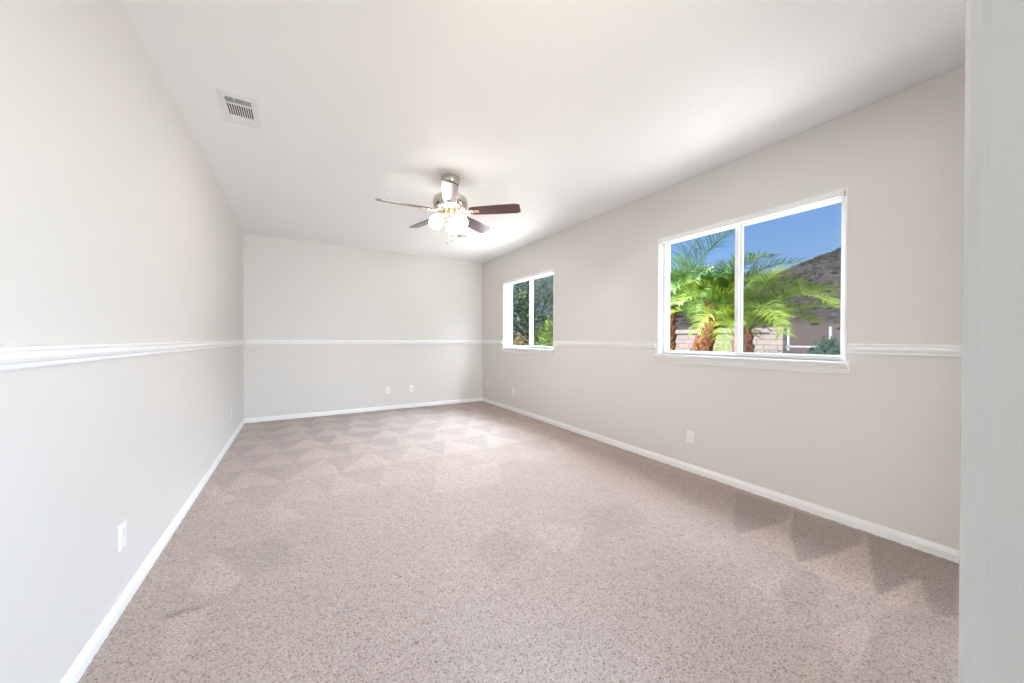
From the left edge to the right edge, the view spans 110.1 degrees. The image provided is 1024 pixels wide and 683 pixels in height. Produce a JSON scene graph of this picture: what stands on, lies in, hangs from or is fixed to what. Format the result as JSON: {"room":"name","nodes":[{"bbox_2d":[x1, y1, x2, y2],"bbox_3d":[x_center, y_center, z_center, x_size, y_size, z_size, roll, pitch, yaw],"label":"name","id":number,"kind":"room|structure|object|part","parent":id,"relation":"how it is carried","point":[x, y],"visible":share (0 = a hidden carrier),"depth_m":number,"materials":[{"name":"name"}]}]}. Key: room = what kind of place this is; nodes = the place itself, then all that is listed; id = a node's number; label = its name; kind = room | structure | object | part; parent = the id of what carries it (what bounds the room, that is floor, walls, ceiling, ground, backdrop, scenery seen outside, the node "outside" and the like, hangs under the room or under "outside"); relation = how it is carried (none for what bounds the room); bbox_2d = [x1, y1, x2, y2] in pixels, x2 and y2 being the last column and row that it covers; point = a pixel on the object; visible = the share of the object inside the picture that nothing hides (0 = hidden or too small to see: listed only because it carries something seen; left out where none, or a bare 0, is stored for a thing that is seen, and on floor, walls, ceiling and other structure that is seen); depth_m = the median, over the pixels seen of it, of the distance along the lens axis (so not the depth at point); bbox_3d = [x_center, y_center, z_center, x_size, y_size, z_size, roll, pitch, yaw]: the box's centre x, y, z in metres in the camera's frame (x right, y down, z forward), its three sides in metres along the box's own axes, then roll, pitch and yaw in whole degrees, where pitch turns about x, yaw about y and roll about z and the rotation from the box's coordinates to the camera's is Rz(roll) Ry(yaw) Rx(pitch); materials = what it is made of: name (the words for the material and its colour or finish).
{"room":"empty room","nodes":[
{"label":"empty room","id":0,"kind":"room"},
{"bbox_2d":[0,0,243,682],"bbox_3d":[-1.203,-0.149,0.467,0.200,2.740,11.233,0,0,-31],"label":"wall","id":1,"kind":"structure","parent":0,"point":[115,226],"depth_m":1.39,"materials":[{"name":"white paint"}]},
{"bbox_2d":[0,340,244,371],"bbox_3d":[-2.249,0.033,2.450,0.024,0.068,6.358,0,0,-31],"label":"chair rail","id":2,"kind":"object","parent":1,"relation":"attached to","point":[17,357],"visible":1,"depth_m":1.31,"materials":[{"name":"white paint"}]},
{"bbox_2d":[118,519,126,550],"bbox_3d":[-1.770,0.879,1.629,0.010,0.114,0.070,0,0,-31],"label":"power outlet","id":3,"kind":"object","parent":1,"relation":"attached to","point":[122,528],"visible":1,"depth_m":1.62,"materials":[{"name":"white plastic"}]},
{"bbox_2d":[60,419,244,682],"bbox_3d":[-2.257,1.177,2.455,0.014,0.076,6.358,0,0,-31],"label":"baseboard","id":4,"kind":"structure","parent":1,"relation":"attached to","point":[77,669],"depth_m":1.70,"materials":[{"name":"white paint"}]},
{"bbox_2d":[243,233,482,418],"bbox_3d":[-2.282,-0.190,6.241,3.838,2.740,0.200,0,0,-31],"label":"wall","id":5,"kind":"structure","parent":0,"point":[293,289],"depth_m":5.91,"materials":[{"name":"white paint"}]},
{"bbox_2d":[245,397,481,422],"bbox_3d":[-2.232,1.153,6.158,3.810,0.076,0.014,0,0,-31],"label":"baseboard","id":6,"kind":"structure","parent":5,"relation":"attached to","point":[369,409],"depth_m":5.93,"materials":[{"name":"white paint"}]},
{"bbox_2d":[245,340,481,344],"bbox_3d":[-2.225,0.009,6.146,3.790,0.068,0.024,0,0,-31],"label":"chair rail","id":7,"kind":"object","parent":5,"relation":"attached to","point":[247,342],"visible":1,"depth_m":5.97,"materials":[{"name":"white paint"}]},
{"bbox_2d":[77,401,958,682],"bbox_3d":[-0.517,1.207,3.269,3.838,0.009,6.733,0,0,-31],"label":"floor","id":8,"kind":"structure","parent":0,"point":[478,541],"depth_m":1.86,"materials":[{"name":"beige carpet"}]},
{"bbox_2d":[119,0,964,262],"bbox_3d":[0.538,-1.620,1.488,4.238,0.200,11.233,0,0,-31],"label":"ceiling","id":9,"kind":"structure","parent":0,"point":[570,113],"depth_m":2.18,"materials":[{"name":"white paint"}]},
{"bbox_2d":[216,89,261,129],"bbox_3d":[-1.800,-1.525,2.376,0.204,0.018,0.367,0,0,-31],"label":"ceiling vent","id":10,"kind":"object","parent":9,"relation":"in","point":[238,109],"visible":1,"depth_m":2.36,"materials":[{"name":"white metal"}]},
{"bbox_2d":[375,174,520,244],"bbox_3d":[-0.618,-1.223,3.353,1.245,0.626,1.286,0,0,-31],"label":"ceiling fan","id":11,"kind":"object","parent":9,"relation":"hanging from","point":[449,202],"visible":1,"depth_m":3.29,"materials":[{"name":"silver metal"}]},
{"bbox_3d":[-0.954,-1.215,3.171,0.475,0.008,0.134,0,14,-27],"label":"blade","id":12,"kind":"part","parent":11,"relation":"part of","materials":[{"name":"brown wood"}]},
{"bbox_3d":[-0.881,-1.218,3.662,0.475,0.008,0.134,0,15,45],"label":"blade","id":13,"kind":"part","parent":11,"relation":"part of","materials":[{"name":"brown wood"}]},
{"bbox_3d":[-0.701,-1.109,3.308,0.135,0.136,0.122,0,0,-31],"label":"lamp shade","id":14,"kind":"part","parent":11,"relation":"part of","materials":[{"name":"white glass"}]},
{"bbox_3d":[-0.510,-1.213,2.949,0.134,0.008,0.475,14,-2,-9],"label":"blade","id":15,"kind":"part","parent":11,"relation":"part of","materials":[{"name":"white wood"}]},
{"bbox_3d":[-0.569,-1.109,3.502,0.128,0.136,0.133,0,0,-31],"label":"lamp shade","id":16,"kind":"part","parent":11,"relation":"part of","materials":[{"name":"white glass"}]},
{"bbox_3d":[-0.468,-1.108,3.290,0.126,0.136,0.134,0,0,-31],"label":"lamp shade","id":17,"kind":"part","parent":11,"relation":"part of","materials":[{"name":"white glass"}]},
{"bbox_3d":[-0.391,-1.219,3.744,0.134,0.008,0.475,-15,-6,26],"label":"blade","id":18,"kind":"part","parent":11,"relation":"part of","materials":[{"name":"brown wood"}]},
{"bbox_3d":[-0.161,-1.216,3.303,0.475,0.008,0.134,0,-14,9],"label":"blade","id":19,"kind":"part","parent":11,"relation":"part of","materials":[{"name":"brown wood"}]},
{"bbox_2d":[458,235,466,238],"bbox_3d":[-0.728,-1.530,5.264,0.137,0.036,0.137,0,0,-31],"label":"smoke detector","id":20,"kind":"object","parent":9,"relation":"attached to","point":[459,236],"visible":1,"depth_m":5.22,"materials":[{"name":"white plastic"}]},
{"bbox_2d":[483,65,964,549],"bbox_3d":[1.117,-0.168,4.469,0.200,2.740,6.718,0,0,-31],"label":"wall","id":21,"kind":"structure","parent":0,"point":[878,442],"depth_m":2.54,"materials":[{"name":"white paint"}]},
{"bbox_2d":[482,268,554,354],"bbox_3d":[0.061,-0.438,6.153,0.182,1.247,2.339,0,0,-31],"label":"window","id":22,"kind":"structure","parent":21,"relation":"in","point":[547,350],"depth_m":5.84,"materials":[{"name":"white paint"}]},
{"bbox_3d":[0.143,-0.473,6.136,0.025,1.119,0.733,0,0,-31],"label":"sash","id":23,"kind":"part","parent":22,"relation":"part of","materials":[{"name":"white plastic"}]},
{"bbox_3d":[0.234,0.118,5.790,0.110,0.022,1.530,0,0,-31],"label":"sill","id":24,"kind":"part","parent":22,"relation":"part of","materials":[{"name":"white paint"}]},
{"bbox_2d":[503,269,553,284],"bbox_3d":[0.244,-1.024,5.790,0.054,0.044,1.466,0,0,-31],"label":"blind headrail","id":25,"kind":"object","parent":22,"relation":"attached to","point":[552,270],"visible":0.84,"depth_m":5.69,"materials":[{"name":"white plastic"}]},
{"bbox_3d":[0.308,-0.476,5.832,0.060,1.165,1.492,0,0,-31],"label":"frame","id":26,"kind":"part","parent":22,"relation":"part of","materials":[{"name":"white plastic"}]},
{"bbox_3d":[0.472,-0.468,5.533,0.025,1.119,0.729,0,0,-31],"label":"sash","id":27,"kind":"part","parent":22,"relation":"part of","materials":[{"name":"white plastic"}]},
{"bbox_3d":[0.519,-0.468,5.551,0.008,1.119,0.713,0,0,-31],"label":"screen frame","id":28,"kind":"part","parent":22,"relation":"part of","materials":[{"name":"white plastic"}]},
{"bbox_2d":[687,430,693,443],"bbox_3d":[1.664,0.892,3.343,0.010,0.114,0.070,0,0,-31],"label":"power outlet","id":29,"kind":"object","parent":21,"relation":"attached to","point":[690,434],"visible":1,"depth_m":3.34,"materials":[{"name":"white plastic"}]},
{"bbox_2d":[482,397,958,562],"bbox_3d":[1.031,1.175,4.406,0.014,0.076,6.358,0,0,-31],"label":"baseboard","id":30,"kind":"structure","parent":21,"relation":"attached to","point":[941,551],"depth_m":2.69,"materials":[{"name":"white paint"}]},
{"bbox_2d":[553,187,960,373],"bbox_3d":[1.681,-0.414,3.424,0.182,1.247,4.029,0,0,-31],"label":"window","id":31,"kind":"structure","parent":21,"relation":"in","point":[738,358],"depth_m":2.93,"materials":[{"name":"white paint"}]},
{"bbox_3d":[1.785,-0.450,3.370,0.025,1.119,0.720,0,0,-31],"label":"sash","id":32,"kind":"part","parent":31,"relation":"part of","materials":[{"name":"white plastic"}]},
{"bbox_2d":[659,190,844,244],"bbox_3d":[1.882,-1.001,3.029,0.054,0.044,1.441,0,0,-31],"label":"blind headrail","id":33,"kind":"object","parent":31,"relation":"attached to","point":[840,193],"visible":0.91,"depth_m":2.85,"materials":[{"name":"white plastic"}]},
{"bbox_3d":[1.873,0.141,3.030,0.110,0.022,1.505,0,0,-31],"label":"sill","id":34,"kind":"part","parent":31,"relation":"part of","materials":[{"name":"white paint"}]},
{"bbox_3d":[2.107,-0.445,2.777,0.025,1.119,0.716,0,0,-31],"label":"sash","id":35,"kind":"part","parent":31,"relation":"part of","materials":[{"name":"white plastic"}]},
{"bbox_3d":[2.154,-0.445,2.796,0.008,1.119,0.700,0,0,-31],"label":"screen frame","id":36,"kind":"part","parent":31,"relation":"part of","materials":[{"name":"white plastic"}]},
{"bbox_3d":[1.056,-0.143,0.617,3.838,2.740,0.155,0,0,-31],"label":"wall","id":37,"kind":"structure","parent":0,"visible":0},
{"bbox_2d":[957,0,1023,682],"bbox_3d":[0.504,0.193,0.297,0.070,2.070,0.164,0,0,-31],"label":"door frame","id":38,"kind":"structure","parent":37,"relation":"attached to","point":[991,511],"depth_m":0.33,"materials":[{"name":"white"}]},
{"label":"outside","id":39,"kind":"structure","parent":0,"visible":0},
{"bbox_3d":[22.128,1.515,24.772,56.658,0.450,100.000,0,0,-31],"label":"ground","id":40,"kind":"structure","parent":39,"visible":0},
{"bbox_2d":[513,332,528,345],"bbox_3d":[0.156,0.500,11.935,0.785,1.611,1.175,0,0,-12],"label":"shrub","id":41,"kind":"object","parent":40,"relation":"on","point":[521,342],"visible":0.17,"depth_m":11.82,"materials":[{"name":"brown plant"}]},
{"bbox_2d":[513,275,553,345],"bbox_3d":[0.689,-1.444,14.909,5.547,5.590,5.770,0,0,-25],"label":"tree","id":42,"kind":"object","parent":40,"relation":"on","point":[521,300],"visible":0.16,"depth_m":13.20,"materials":[{"name":"green plant"}]},
{"bbox_2d":[533,315,552,345],"bbox_3d":[1.040,0.266,10.792,0.930,2.098,1.078,0,0,-31],"label":"shrub","id":43,"kind":"object","parent":40,"relation":"on","point":[544,342],"visible":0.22,"depth_m":10.65,"materials":[{"name":"green plant"}]},
{"bbox_2d":[513,328,769,352],"bbox_3d":[0.402,0.359,23.033,0.280,1.740,28.800,0,0,-31],"label":"wall","id":44,"kind":"structure","parent":40,"relation":"on","point":[683,343],"depth_m":11.80,"materials":[{"name":"beige brick"}]},
{"bbox_2d":[670,228,734,349],"bbox_3d":[2.914,-0.274,6.072,2.388,3.245,2.909,0,0,-31],"label":"palm tree","id":45,"kind":"object","parent":40,"relation":"on","point":[673,327],"visible":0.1,"depth_m":5.85,"materials":[{"name":"green plant"}]},
{"bbox_2d":[670,249,818,351],"bbox_3d":[3.046,-0.005,5.297,2.094,2.734,2.096,0,0,19],"label":"palm tree","id":46,"kind":"object","parent":40,"relation":"on","point":[705,342],"visible":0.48,"depth_m":4.99,"materials":[{"name":"green plant"}]},
{"bbox_2d":[670,261,840,352],"bbox_3d":[3.057,0.231,4.740,2.210,2.253,2.410,0,0,-31],"label":"palm tree","id":47,"kind":"object","parent":40,"relation":"on","point":[755,308],"visible":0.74,"depth_m":4.46,"materials":[{"name":"green plant"}]},
{"bbox_2d":[767,327,790,352],"bbox_3d":[7.837,0.461,10.504,0.480,1.750,0.420,0,0,-31],"label":"pillar","id":48,"kind":"structure","parent":40,"relation":"on","point":[780,344],"depth_m":10.37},
{"bbox_2d":[784,327,839,354],"bbox_3d":[10.348,0.501,6.273,0.200,1.740,9.500,0,0,-31],"label":"fence","id":49,"kind":"object","parent":40,"relation":"on","point":[788,351],"visible":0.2,"depth_m":10.06,"materials":[{"name":"white metal"}]},
{"bbox_3d":[7.957,-0.073,10.302,0.060,0.660,0.060,0,0,-31],"label":"post","id":50,"kind":"part","parent":49,"relation":"part of","materials":[{"name":"white metal"}]},
{"bbox_3d":[10.349,0.176,6.271,0.060,0.050,9.500,0,0,-31],"label":"rail","id":51,"kind":"part","parent":49,"relation":"part of","materials":[{"name":"white metal"}]},
{"bbox_3d":[8.441,-0.066,9.485,0.060,0.660,0.060,0,0,-31],"label":"post","id":52,"kind":"part","parent":49,"relation":"part of","materials":[{"name":"white metal"}]},
{"bbox_2d":[808,335,839,354],"bbox_3d":[6.355,0.612,7.099,1.167,1.492,0.787,0,0,-31],"label":"shrub","id":53,"kind":"object","parent":40,"relation":"on","point":[832,348],"visible":0.06,"depth_m":6.95,"materials":[{"name":"green plant"}]},
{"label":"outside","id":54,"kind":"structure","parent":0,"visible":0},
{"bbox_2d":[675,252,840,350],"bbox_3d":[111.494,-39.082,153.040,252.000,81.305,330.000,0,0,-31],"label":"hill","id":55,"kind":"structure","parent":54,"point":[805,333],"depth_m":59.77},
{"bbox_2d":[676,247,840,329],"bbox_3d":[81.797,-28.830,123.850,144.227,55.564,111.394,0,0,-31],"label":"scrub","id":56,"kind":"object","parent":55,"relation":"on","point":[817,259],"visible":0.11,"depth_m":91.50,"materials":[{"name":"green plant"}]}
]}

